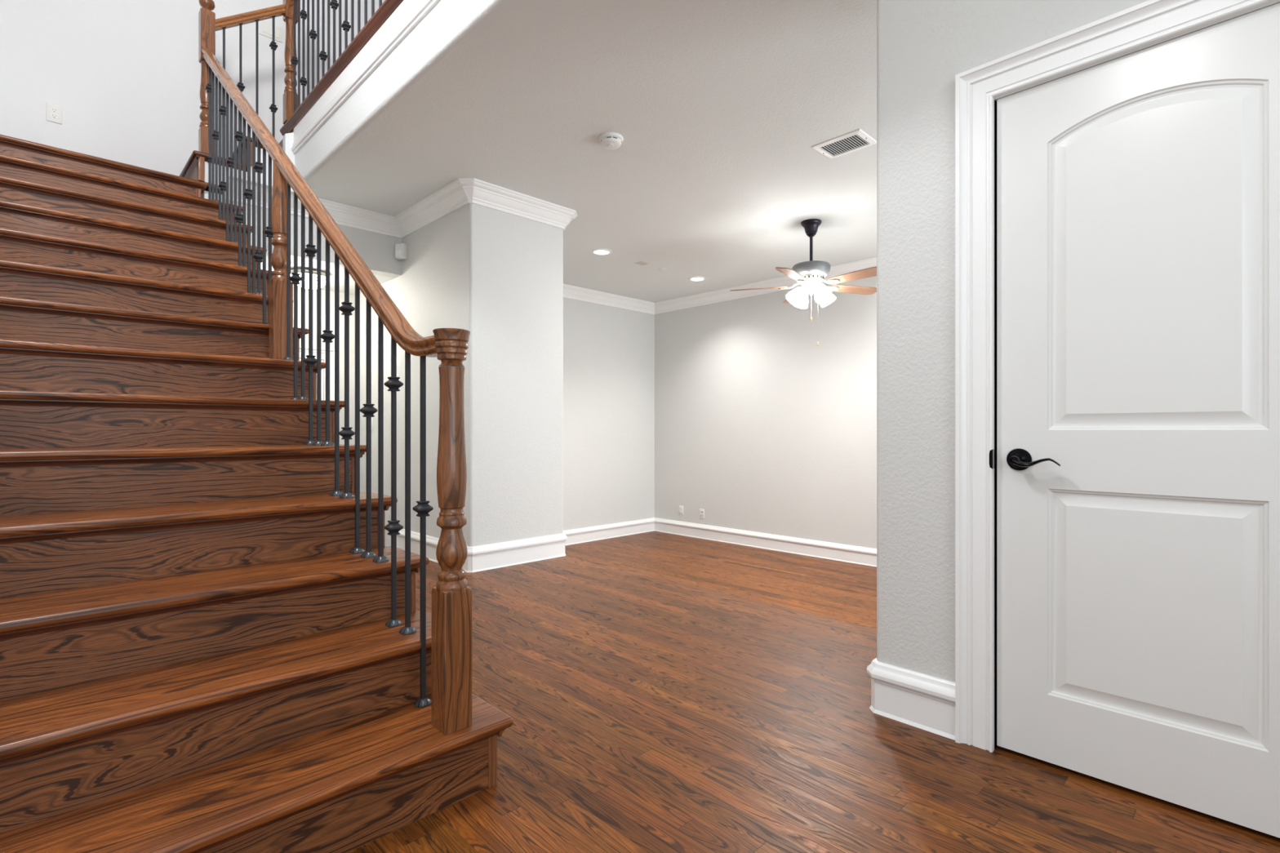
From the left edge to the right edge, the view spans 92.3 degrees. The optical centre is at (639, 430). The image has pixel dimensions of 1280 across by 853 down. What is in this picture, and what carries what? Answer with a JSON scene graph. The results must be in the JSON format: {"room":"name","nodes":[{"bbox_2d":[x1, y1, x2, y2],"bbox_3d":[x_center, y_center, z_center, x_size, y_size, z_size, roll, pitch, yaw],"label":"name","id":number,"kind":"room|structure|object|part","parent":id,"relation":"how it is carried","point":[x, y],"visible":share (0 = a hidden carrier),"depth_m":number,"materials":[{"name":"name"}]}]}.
{"room":"entrance hall","nodes":[
{"label":"entrance hall","id":0,"kind":"room"},
{"bbox_2d":[0,0,385,176],"bbox_3d":[-2.321,-3.010,5.712,5.300,3.280,0.100,0,0,-45],"label":"wall","id":1,"kind":"structure","parent":0,"point":[124,76],"depth_m":4.37,"materials":[{"name":"paint"}]},
{"bbox_2d":[46,102,62,124],"bbox_3d":[-3.894,-2.108,4.089,0.078,0.118,0.010,0,0,-45],"label":"power outlet","id":2,"kind":"object","parent":1,"relation":"attached to","point":[54,113],"visible":1,"depth_m":4.08,"materials":[{"name":"beige plastic"}]},
{"bbox_2d":[50,107,57,112],"bbox_3d":[-3.893,-2.127,4.087,0.033,0.029,0.004,0,0,-45],"label":"receptacle","id":3,"kind":"object","parent":2,"relation":"attached to","point":[52,109],"depth_m":4.09,"materials":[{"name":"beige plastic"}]},
{"bbox_2d":[50,113,57,118],"bbox_3d":[-3.893,-2.088,4.087,0.033,0.029,0.004,0,0,-45],"label":"receptacle","id":4,"kind":"object","parent":2,"relation":"attached to","point":[52,115],"depth_m":4.09,"materials":[{"name":"beige plastic"}]},
{"bbox_2d":[258,20,282,42],"bbox_3d":[-2.988,-3.235,4.979,0.165,0.118,0.012,0,0,-45],"label":"light switch","id":5,"kind":"object","parent":1,"relation":"attached to","point":[265,28],"visible":0.86,"depth_m":4.97,"materials":[{"name":"beige plastic"}]},
{"bbox_2d":[200,190,222,202],"bbox_3d":[-2.078,-0.296,3.326,0.100,2.592,4.559,0,0,-45],"label":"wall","id":6,"kind":"structure","parent":0,"point":[205,194],"depth_m":4.09,"materials":[{"name":"paint"}]},
{"bbox_2d":[204,132,294,195],"bbox_3d":[-2.675,-1.906,4.280,0.596,0.540,0.065,0,0,-45],"label":"wall","id":7,"kind":"structure","parent":0,"point":[287,139],"depth_m":4.30,"materials":[{"name":"paint"}]},
{"bbox_2d":[280,0,403,135],"bbox_3d":[-0.111,-2.201,2.072,0.172,0.070,7.110,0,0,-45],"label":"trim","id":8,"kind":"structure","parent":7,"relation":"attached to","point":[387,7],"depth_m":3.65,"materials":[{"name":"brown wood"}]},
{"bbox_2d":[283,0,382,124],"bbox_3d":[-0.256,-2.772,2.154,0.092,1.071,6.631,0,0,-45],"label":"railing","id":9,"kind":"object","parent":8,"relation":"on","point":[291,100],"visible":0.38,"depth_m":4.26,"materials":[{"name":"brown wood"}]},
{"bbox_3d":[-2.548,-2.723,4.486,0.084,0.974,0.084,0,0,-45],"label":"newel post","id":10,"kind":"part","parent":9,"relation":"part of","materials":[{"name":"brown wood"}]},
{"bbox_2d":[290,0,439,154],"bbox_3d":[-0.074,-2.087,1.957,0.028,0.205,6.895,0,0,-45],"label":"trim","id":11,"kind":"structure","parent":7,"relation":"attached to","point":[409,13],"depth_m":3.46,"materials":[{"name":"white paint"}]},
{"bbox_2d":[217,188,401,278],"bbox_3d":[-2.496,-1.520,4.755,1.268,0.440,0.140,0,0,-45],"label":"beam","id":12,"kind":"structure","parent":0,"point":[377,251],"depth_m":4.91,"materials":[{"name":"paint"}]},
{"bbox_2d":[293,285,355,444],"bbox_3d":[-3.324,0.040,5.368,1.588,2.799,0.100,0,0,-45],"label":"wall","id":13,"kind":"structure","parent":0,"point":[352,297],"depth_m":5.79,"materials":[{"name":"paint"}]},
{"bbox_2d":[299,358,323,399],"bbox_3d":[-3.268,0.366,5.342,0.960,2.025,0.016,0,0,-45],"label":"door","id":14,"kind":"structure","parent":13,"relation":"in","point":[322,361],"depth_m":5.66,"materials":[{"name":"white paint"}]},
{"bbox_2d":[299,346,334,400],"bbox_3d":[-3.262,0.318,5.335,1.176,2.143,0.034,0,0,-45],"label":"trim","id":15,"kind":"structure","parent":13,"relation":"attached to","point":[314,349],"depth_m":5.71,"materials":[{"name":"white paint"}]},
{"bbox_2d":[260,255,394,294],"bbox_3d":[-2.860,-1.330,5.125,1.268,0.060,0.898,0,0,-45],"label":"ceiling","id":16,"kind":"structure","parent":0,"point":[381,279],"depth_m":5.24,"materials":[{"name":"paint"}]},
{"bbox_2d":[290,268,325,289],"bbox_3d":[-2.715,-1.224,5.043,0.304,0.153,0.304,0,0,-45],"label":"flush light","id":17,"kind":"object","parent":16,"relation":"attached to","point":[314,271],"visible":0.37,"depth_m":4.96,"materials":[{"name":"white glass"}]},
{"bbox_2d":[360,203,563,546],"bbox_3d":[-1.699,-0.150,5.438,0.827,3.179,2.278,0,0,-45],"label":"wall","id":18,"kind":"structure","parent":0,"point":[496,276],"depth_m":4.67,"materials":[{"name":"paint"}]},
{"bbox_2d":[395,243,407,259],"bbox_3d":[-1.965,-1.475,5.070,0.090,0.120,0.074,0,0,17],"label":"sensor","id":19,"kind":"object","parent":18,"relation":"attached to","point":[401,249],"visible":1,"depth_m":5.04,"materials":[{"name":"white plastic"}]},
{"bbox_2d":[396,528,567,572],"bbox_3d":[-1.324,0.911,5.057,0.889,0.178,1.271,0,0,-45],"label":"baseboard","id":20,"kind":"structure","parent":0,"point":[497,555],"depth_m":4.64,"materials":[{"name":"white paint"}]},
{"bbox_2d":[292,0,876,302],"bbox_3d":[1.312,-1.968,4.053,4.892,0.456,7.940,0,0,-45],"label":"ceiling","id":21,"kind":"structure","parent":0,"point":[718,108],"depth_m":3.53,"materials":[{"name":"paint"}]},
{"bbox_2d":[591,248,612,254],"bbox_3d":[-0.373,-1.735,5.981,0.200,0.010,0.200,0,0,-45],"label":"recessed light","id":22,"kind":"object","parent":21,"relation":"in","point":[601,251],"visible":1,"depth_m":5.97,"materials":[{"name":"white paint"}]},
{"bbox_2d":[599,132,622,149],"bbox_3d":[-0.172,-1.712,3.657,0.144,0.056,0.144,0,0,-45],"label":"smoke detector","id":23,"kind":"object","parent":21,"relation":"attached to","point":[609,140],"visible":1,"depth_m":3.62,"materials":[{"name":"white plastic"}]},
{"bbox_2d":[634,261,648,265],"bbox_3d":[0.018,-1.739,6.399,0.120,0.004,0.100,0,0,-45],"label":"cover plate","id":24,"kind":"object","parent":21,"relation":"attached to","point":[641,263],"visible":1,"depth_m":6.39,"materials":[{"name":"white plastic"}]},
{"bbox_2d":[688,276,706,280],"bbox_3d":[0.655,-1.735,7.050,0.200,0.010,0.200,0,0,-45],"label":"recessed light","id":25,"kind":"object","parent":21,"relation":"in","point":[692,278],"visible":1,"depth_m":7.03,"materials":[{"name":"white paint"}]},
{"bbox_2d":[729,218,876,346],"bbox_3d":[1.440,-1.224,5.099,1.294,1.033,1.276,0,0,-45],"label":"ceiling fan","id":26,"kind":"object","parent":21,"relation":"hanging from","point":[811,273],"visible":1,"depth_m":5.05,"materials":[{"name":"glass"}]},
{"bbox_3d":[1.014,-1.210,5.254,0.475,0.036,0.138,0,0,16],"label":"blade","id":27,"kind":"part","parent":26,"relation":"part of","materials":[{"name":"brown wood"}]},
{"bbox_3d":[1.188,-1.210,4.777,0.138,0.036,0.475,0,0,34],"label":"blade","id":28,"kind":"part","parent":26,"relation":"part of","materials":[{"name":"brown wood"}]},
{"bbox_3d":[1.279,-1.114,5.092,0.145,0.153,0.137,0,0,-45],"label":"lamp shade","id":29,"kind":"part","parent":26,"relation":"part of","materials":[{"name":"white glass"}]},
{"bbox_3d":[1.386,-1.114,5.287,0.137,0.153,0.145,0,0,-45],"label":"lamp shade","id":30,"kind":"part","parent":26,"relation":"part of","materials":[{"name":"white glass"}]},
{"bbox_3d":[1.474,-1.114,4.984,0.137,0.153,0.145,0,0,-45],"label":"lamp shade","id":31,"kind":"part","parent":26,"relation":"part of","materials":[{"name":"white glass"}]},
{"bbox_3d":[1.581,-1.114,5.179,0.145,0.153,0.137,0,0,-45],"label":"lamp shade","id":32,"kind":"part","parent":26,"relation":"part of","materials":[{"name":"white glass"}]},
{"bbox_3d":[1.696,-1.210,4.794,0.138,0.036,0.475,0,0,-38],"label":"blade","id":33,"kind":"part","parent":26,"relation":"part of","materials":[{"name":"brown wood"}]},
{"bbox_3d":[1.836,-1.210,5.283,0.475,0.036,0.138,0,0,-20],"label":"blade","id":34,"kind":"part","parent":26,"relation":"part of","materials":[{"name":"brown wood"}]},
{"bbox_2d":[811,128,876,159],"bbox_3d":[1.242,-1.733,3.738,0.240,0.014,0.313,0,0,-45],"label":"ceiling vent","id":35,"kind":"object","parent":21,"relation":"in","point":[856,140],"visible":0.99,"depth_m":3.72,"materials":[{"name":"white metal"}]},
{"bbox_2d":[555,555,876,636],"bbox_3d":[0.387,1.025,3.837,0.112,0.050,2.972,0,0,-45],"label":"trim","id":36,"kind":"structure","parent":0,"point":[839,624],"depth_m":3.63,"materials":[{"name":"brown wood"}]},
{"bbox_2d":[563,275,876,549],"bbox_3d":[1.841,-0.150,4.644,3.308,3.179,8.040,0,0,-45],"label":"wall","id":37,"kind":"structure","parent":0,"point":[734,411],"depth_m":7.53,"materials":[{"name":"paint"}]},
{"bbox_2d":[221,177,876,314],"bbox_3d":[0.989,-1.673,4.016,5.203,0.133,7.540,0,0,-45],"label":"trim","id":38,"kind":"structure","parent":37,"relation":"attached to","point":[461,192],"depth_m":4.84,"materials":[{"name":"white paint"}]},
{"bbox_2d":[679,505,683,515],"bbox_3d":[0.547,1.061,8.170,0.012,0.118,0.074,0,0,-45],"label":"wall outlet","id":39,"kind":"object","parent":37,"relation":"attached to","point":[681,508],"visible":1,"depth_m":8.16,"materials":[{"name":"beige plastic"}]},
{"bbox_2d":[699,508,704,518],"bbox_3d":[0.796,1.073,7.918,0.010,0.118,0.074,0,0,-45],"label":"outlet","id":40,"kind":"object","parent":37,"relation":"attached to","point":[701,511],"visible":1,"depth_m":7.92,"materials":[{"name":"beige plastic"}]},
{"bbox_2d":[563,517,876,566],"bbox_3d":[1.736,1.300,4.751,3.108,0.178,7.540,0,0,-45],"label":"baseboard","id":41,"kind":"structure","parent":37,"relation":"attached to","point":[828,550],"depth_m":7.49,"materials":[{"name":"white paint"}]},
{"bbox_2d":[564,530,876,629],"bbox_3d":[1.582,1.317,4.318,3.935,0.244,7.940,0,0,-45],"label":"floor","id":42,"kind":"structure","parent":0,"point":[837,590],"depth_m":6.11,"materials":[{"name":"brown wood"}]},
{"bbox_2d":[347,557,1279,852],"bbox_3d":[-0.609,1.025,1.554,4.510,0.050,7.070,0,0,-45],"label":"floor","id":43,"kind":"structure","parent":0,"point":[648,717],"depth_m":1.86,"materials":[{"name":"brown wood"}]},
{"bbox_2d":[0,133,513,852],"bbox_3d":[-2.099,-0.584,2.941,1.528,3.168,4.159,0,0,-45],"label":"staircase","id":44,"kind":"structure","parent":43,"relation":"on","point":[197,655],"depth_m":1.81,"materials":[{"name":"brown wood"}]},
{"bbox_3d":[-3.226,-1.595,3.703,0.991,0.021,0.019,0,0,-45],"label":"cove moulding","id":45,"kind":"part","parent":44,"relation":"part of","materials":[{"name":"brown wood"}]},
{"bbox_3d":[-2.989,-1.407,3.571,1.143,0.021,0.019,0,0,-45],"label":"cove moulding","id":46,"kind":"part","parent":44,"relation":"part of","materials":[{"name":"brown wood"}]},
{"bbox_3d":[-2.806,-1.218,3.385,1.143,0.021,0.019,0,0,-45],"label":"cove moulding","id":47,"kind":"part","parent":44,"relation":"part of","materials":[{"name":"brown wood"}]},
{"bbox_3d":[-2.623,-1.030,3.199,1.143,0.021,0.019,0,0,-45],"label":"cove moulding","id":48,"kind":"part","parent":44,"relation":"part of","materials":[{"name":"brown wood"}]},
{"bbox_3d":[-2.441,-0.843,3.013,1.143,0.021,0.019,0,0,-45],"label":"cove moulding","id":49,"kind":"part","parent":44,"relation":"part of","materials":[{"name":"brown wood"}]},
{"bbox_3d":[-2.258,-0.654,2.828,1.143,0.021,0.019,0,0,-45],"label":"cove moulding","id":50,"kind":"part","parent":44,"relation":"part of","materials":[{"name":"brown wood"}]},
{"bbox_3d":[-2.075,-0.467,2.642,1.143,0.021,0.019,0,0,-45],"label":"cove moulding","id":51,"kind":"part","parent":44,"relation":"part of","materials":[{"name":"brown wood"}]},
{"bbox_3d":[-1.893,-0.279,2.456,1.143,0.021,0.019,0,0,-45],"label":"cove moulding","id":52,"kind":"part","parent":44,"relation":"part of","materials":[{"name":"brown wood"}]},
{"bbox_3d":[-1.710,-0.090,2.270,1.143,0.021,0.019,0,0,-45],"label":"cove moulding","id":53,"kind":"part","parent":44,"relation":"part of","materials":[{"name":"brown wood"}]},
{"bbox_3d":[-1.527,0.098,2.084,1.143,0.021,0.019,0,0,-45],"label":"cove moulding","id":54,"kind":"part","parent":44,"relation":"part of","materials":[{"name":"brown wood"}]},
{"bbox_3d":[-1.344,0.285,1.898,1.143,0.021,0.019,0,0,-45],"label":"cove moulding","id":55,"kind":"part","parent":44,"relation":"part of","materials":[{"name":"brown wood"}]},
{"bbox_3d":[-2.903,-1.524,4.043,0.026,0.159,0.022,0,0,-45],"label":"trim","id":56,"kind":"part","parent":44,"relation":"part of","materials":[{"name":"brown wood"}]},
{"bbox_3d":[-2.872,-1.712,4.026,0.032,0.159,0.020,0,0,-45],"label":"trim","id":57,"kind":"part","parent":44,"relation":"part of","materials":[{"name":"brown wood"}]},
{"bbox_3d":[-1.162,0.473,1.713,1.143,0.021,0.019,0,0,-45],"label":"cove moulding","id":58,"kind":"part","parent":44,"relation":"part of","materials":[{"name":"brown wood"}]},
{"bbox_3d":[-3.049,-1.782,4.380,0.300,0.021,0.774,0,0,-45],"label":"cove moulding","id":59,"kind":"part","parent":44,"relation":"part of","materials":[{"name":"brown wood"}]},
{"bbox_3d":[-0.979,0.661,1.527,1.143,0.021,0.019,0,0,-45],"label":"cove moulding","id":60,"kind":"part","parent":44,"relation":"part of","materials":[{"name":"brown wood"}]},
{"bbox_3d":[-2.503,-1.147,3.867,0.044,0.159,0.278,0,0,-45],"label":"trim","id":61,"kind":"part","parent":44,"relation":"part of","materials":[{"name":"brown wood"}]},
{"bbox_2d":[214,4,284,138],"bbox_3d":[-2.737,-2.459,4.321,0.425,1.277,0.061,0,0,-45],"label":"stair railing","id":62,"kind":"object","parent":44,"relation":"on","point":[238,20],"visible":0.65,"depth_m":4.34,"materials":[{"name":"brown wood"}]},
{"bbox_3d":[-2.737,-2.906,4.321,0.425,0.382,0.061,0,0,-45],"label":"handrail","id":63,"kind":"part","parent":62,"relation":"part of","materials":[{"name":"brown wood"}]},
{"bbox_3d":[-2.882,-1.970,4.545,0.204,0.021,0.774,0,0,-45],"label":"cove moulding","id":64,"kind":"part","parent":44,"relation":"part of","materials":[{"name":"wood"}]},
{"bbox_3d":[-2.670,-1.899,4.224,0.032,0.159,0.020,0,0,-45],"label":"trim","id":65,"kind":"part","parent":44,"relation":"part of","materials":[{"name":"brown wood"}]},
{"bbox_3d":[-2.138,-0.771,3.495,0.044,0.159,0.278,0,0,-45],"label":"trim","id":66,"kind":"part","parent":44,"relation":"part of","materials":[{"name":"brown wood"}]},
{"bbox_3d":[-1.773,-0.396,3.123,0.044,0.159,0.278,0,0,-45],"label":"trim","id":67,"kind":"part","parent":44,"relation":"part of","materials":[{"name":"brown wood"}]},
{"bbox_3d":[-1.590,-0.207,2.938,0.044,0.159,0.278,0,0,-45],"label":"trim","id":68,"kind":"part","parent":44,"relation":"part of","materials":[{"name":"brown wood"}]},
{"bbox_2d":[198,0,471,735],"bbox_3d":[-1.720,-1.055,2.925,0.100,3.734,3.540,0,0,-44],"label":"stair railing","id":69,"kind":"object","parent":44,"relation":"on","point":[451,596],"visible":0.86,"depth_m":2.19,"materials":[{"name":"brown wood"}]},
{"bbox_3d":[-2.927,-2.322,4.156,0.084,1.005,0.084,0,0,-45],"label":"newel post","id":70,"kind":"part","parent":69,"relation":"part of","materials":[{"name":"brown wood"}]},
{"bbox_3d":[-1.681,-0.786,2.879,0.084,0.940,0.084,0,0,-45],"label":"newel post","id":71,"kind":"part","parent":69,"relation":"part of","materials":[{"name":"brown wood"}]},
{"bbox_3d":[-1.712,-1.391,2.910,0.061,2.351,3.408,0,0,-45],"label":"handrail","id":72,"kind":"part","parent":69,"relation":"part of","materials":[{"name":"brown wood"}]},
{"bbox_3d":[-0.518,0.320,1.694,0.084,0.985,0.084,0,0,-45],"label":"newel post","id":73,"kind":"part","parent":69,"relation":"part of","materials":[{"name":"brown wood"}]},
{"bbox_3d":[-1.407,-0.019,2.752,0.044,0.159,0.278,0,0,-45],"label":"trim","id":74,"kind":"part","parent":44,"relation":"part of","materials":[{"name":"brown wood"}]},
{"bbox_3d":[-0.796,0.850,1.341,1.143,0.021,0.019,0,0,-45],"label":"cove moulding","id":75,"kind":"part","parent":44,"relation":"part of","materials":[{"name":"brown wood"}]},
{"bbox_3d":[-1.224,0.169,2.566,0.044,0.159,0.278,0,0,-45],"label":"trim","id":76,"kind":"part","parent":44,"relation":"part of","materials":[{"name":"brown wood"}]},
{"bbox_3d":[-1.042,0.356,2.380,0.044,0.159,0.278,0,0,-45],"label":"trim","id":77,"kind":"part","parent":44,"relation":"part of","materials":[{"name":"brown wood"}]},
{"bbox_3d":[-0.859,0.544,2.194,0.044,0.159,0.278,0,0,-45],"label":"trim","id":78,"kind":"part","parent":44,"relation":"part of","materials":[{"name":"brown wood"}]},
{"bbox_3d":[-0.494,0.920,1.823,0.044,0.159,0.278,0,0,-45],"label":"trim","id":79,"kind":"part","parent":44,"relation":"part of","materials":[{"name":"brown wood"}]},
{"bbox_2d":[876,0,1276,750],"bbox_3d":[1.923,-0.370,1.174,0.115,2.740,2.978,0,0,-45],"label":"wall","id":80,"kind":"structure","parent":0,"point":[922,45],"depth_m":2.08,"materials":[{"name":"paint"}]},
{"bbox_2d":[866,657,955,740],"bbox_3d":[0.955,0.911,2.135,0.144,0.178,0.313,0,0,-45],"label":"baseboard","id":81,"kind":"structure","parent":80,"relation":"attached to","point":[922,701],"depth_m":2.08,"materials":[{"name":"white paint"}]},
{"bbox_2d":[955,0,1279,752],"bbox_3d":[1.396,-0.070,1.687,0.148,2.140,0.946,0,0,-45],"label":"door frame","id":82,"kind":"structure","parent":80,"relation":"attached to","point":[1149,22],"depth_m":1.93,"materials":[{"name":"white paint"}]},
{"bbox_2d":[989,2,1279,838],"bbox_3d":[1.358,-0.024,1.657,0.096,2.018,0.745,0,0,-45],"label":"door","id":83,"kind":"structure","parent":82,"relation":"attached to","point":[1138,193],"depth_m":1.67,"materials":[{"name":"paint"}]},
{"bbox_3d":[1.101,0.089,1.921,0.034,0.060,0.010,0,0,-45],"label":"strike plate","id":84,"kind":"part","parent":83,"relation":"part of","materials":[{"name":"brown metal"}]},
{"bbox_3d":[1.143,0.089,1.863,0.047,0.068,0.068,0,0,-45],"label":"handle","id":85,"kind":"part","parent":83,"relation":"part of","materials":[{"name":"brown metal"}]},
{"bbox_3d":[1.161,0.092,1.810,0.029,0.034,0.128,0,0,-45],"label":"lever","id":86,"kind":"part","parent":83,"relation":"part of","materials":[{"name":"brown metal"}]}
]}

